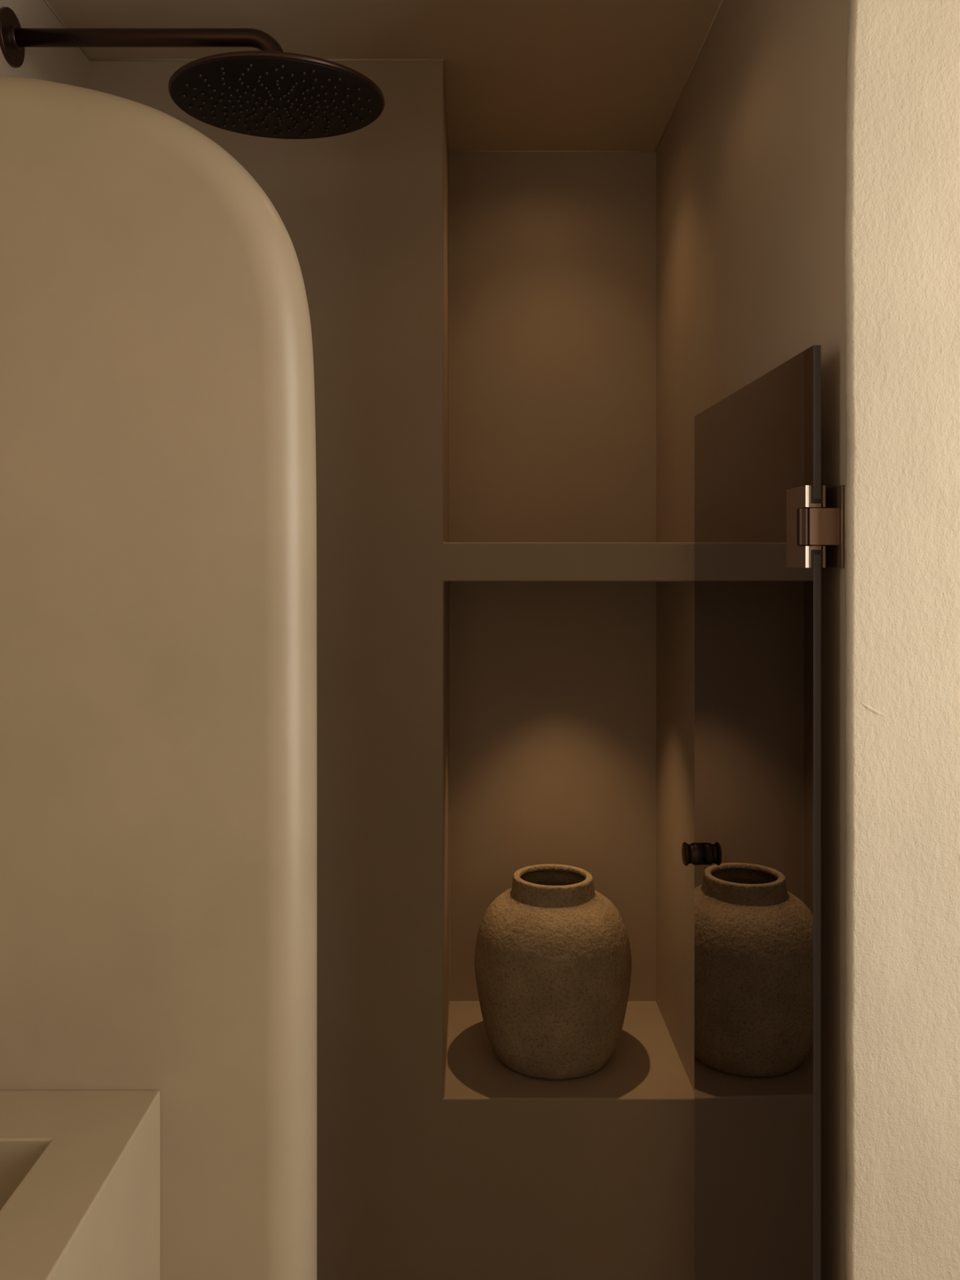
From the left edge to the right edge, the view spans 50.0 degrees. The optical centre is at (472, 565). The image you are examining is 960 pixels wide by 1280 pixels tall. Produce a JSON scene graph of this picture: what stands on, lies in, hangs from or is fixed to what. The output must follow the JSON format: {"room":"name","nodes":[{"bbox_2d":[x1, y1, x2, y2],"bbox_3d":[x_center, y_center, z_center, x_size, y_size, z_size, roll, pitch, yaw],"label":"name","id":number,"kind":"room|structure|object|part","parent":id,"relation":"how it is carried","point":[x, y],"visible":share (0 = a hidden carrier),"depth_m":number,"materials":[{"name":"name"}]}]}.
{"room":"bathroom","nodes":[
{"label":"bathroom","id":0,"kind":"room"},
{"bbox_2d":[0,0,89,88],"bbox_3d":[-0.744,0.241,1.730,0.100,2.319,1.200,0,0,0],"label":"wall","id":1,"kind":"structure","parent":0,"point":[65,65],"depth_m":1.67,"materials":[{"name":"beige paint"}]},
{"bbox_2d":[43,0,90,61],"bbox_3d":[-0.693,-0.918,1.535,0.004,0.004,0.669,0,0,0],"label":"trim","id":2,"kind":"structure","parent":1,"relation":"attached to","point":[45,1],"depth_m":1.73,"materials":[{"name":"beige"}]},
{"bbox_2d":[0,7,384,139],"bbox_3d":[-0.413,-0.757,1.544,0.562,0.150,0.317,0,0,0],"label":"shower","id":3,"kind":"object","parent":1,"relation":"attached to","point":[269,91],"visible":1,"depth_m":1.53,"materials":[{"name":"brown metal"}]},
{"bbox_3d":[-0.481,-0.756,1.544,0.407,0.097,0.026,0,0,0],"label":"arm","id":4,"kind":"part","parent":3,"relation":"part of","materials":[{"name":"brown metal"}]},
{"bbox_3d":[-0.290,-0.695,1.544,0.311,0.021,0.310,0,0,0],"label":"spray plate","id":5,"kind":"part","parent":3,"relation":"part of","materials":[{"name":"black metal"}]},
{"bbox_2d":[46,0,720,150],"bbox_3d":[0.303,-0.969,0.465,2.194,0.100,3.730,0,0,0],"label":"ceiling","id":6,"kind":"structure","parent":0,"point":[520,74],"depth_m":1.82,"materials":[{"name":"beige paint"}]},
{"bbox_2d":[89,61,694,1279],"bbox_3d":[-0.143,0.241,2.075,1.101,2.319,0.411,0,0,0],"label":"wall","id":7,"kind":"structure","parent":0,"point":[491,561],"depth_m":1.87,"materials":[{"name":"beige paint"}]},
{"bbox_2d":[88,58,444,61],"bbox_3d":[-0.373,-0.918,1.868,0.643,0.004,0.004,0,0,0],"label":"trim","id":8,"kind":"structure","parent":7,"relation":"attached to","point":[91,60],"depth_m":1.87,"materials":[{"name":"beige"}]},
{"bbox_2d":[448,150,655,151],"bbox_3d":[0.178,-0.918,2.279,0.459,0.004,0.004,0,0,0],"label":"trim","id":9,"kind":"structure","parent":7,"relation":"attached to","point":[449,150],"depth_m":2.28,"materials":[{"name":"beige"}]},
{"bbox_2d":[474,863,631,1079],"bbox_3d":[0.160,0.789,2.041,0.310,0.354,0.309,0,0,0],"label":"vase","id":10,"kind":"object","parent":7,"relation":"on","point":[553,958],"visible":1,"depth_m":1.93,"materials":[{"name":"beige ceramic"}]},
{"bbox_2d":[0,0,959,1279],"bbox_3d":[0.303,0.241,1.127,1.994,2.319,0.094,0,0,0],"label":"wall","id":11,"kind":"structure","parent":0,"point":[158,488],"depth_m":1.08,"materials":[{"name":"beige paint"}]},
{"bbox_2d":[656,0,848,1279],"bbox_3d":[0.457,0.241,1.721,0.100,2.319,1.219,0,0,0],"label":"wall","id":12,"kind":"structure","parent":0,"point":[750,154],"depth_m":1.52,"materials":[{"name":"beige paint"}]},
{"bbox_2d":[654,0,724,152],"bbox_3d":[0.406,-0.918,1.702,0.004,0.004,1.157,0,0,0],"label":"trim","id":13,"kind":"structure","parent":12,"relation":"attached to","point":[722,1],"depth_m":1.90,"materials":[{"name":"beige"}]},
{"bbox_2d":[681,345,844,1279],"bbox_3d":[0.376,0.573,1.395,0.072,1.630,0.549,0,0,-4],"label":"glass shower door","id":14,"kind":"structure","parent":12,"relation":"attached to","point":[764,515],"depth_m":1.34,"materials":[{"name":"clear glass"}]},
{"bbox_3d":[0.347,0.454,1.623,0.028,0.036,0.036,0,0,-1],"label":"knob","id":15,"kind":"part","parent":14,"relation":"part of","materials":[{"name":"brown metal"}]},
{"bbox_3d":[0.382,0.454,1.623,0.025,0.036,0.036,0,0,-1],"label":"knob","id":16,"kind":"part","parent":14,"relation":"part of","materials":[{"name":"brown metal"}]},
{"bbox_3d":[0.384,-0.043,1.158,0.003,0.090,0.062,0,0,-1],"label":"plate","id":17,"kind":"part","parent":14,"relation":"part of","materials":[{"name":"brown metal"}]},
{"bbox_3d":[0.404,-0.043,1.151,0.004,0.090,0.060,0,0,-1],"label":"wall plate","id":18,"kind":"part","parent":14,"relation":"part of","materials":[{"name":"brown metal"}]},
{"bbox_3d":[0.303,1.450,0.465,2.194,0.100,3.730,0,0,0],"label":"floor","id":19,"kind":"structure","parent":0,"visible":0},
{"bbox_2d":[0,1090,159,1279],"bbox_3d":[-0.510,0.975,0.820,0.368,0.851,0.520,0,0,0],"label":"washbasin","id":20,"kind":"object","parent":19,"relation":"on","point":[80,1170],"visible":1,"depth_m":0.97,"materials":[{"name":"beige stone"}]}
]}

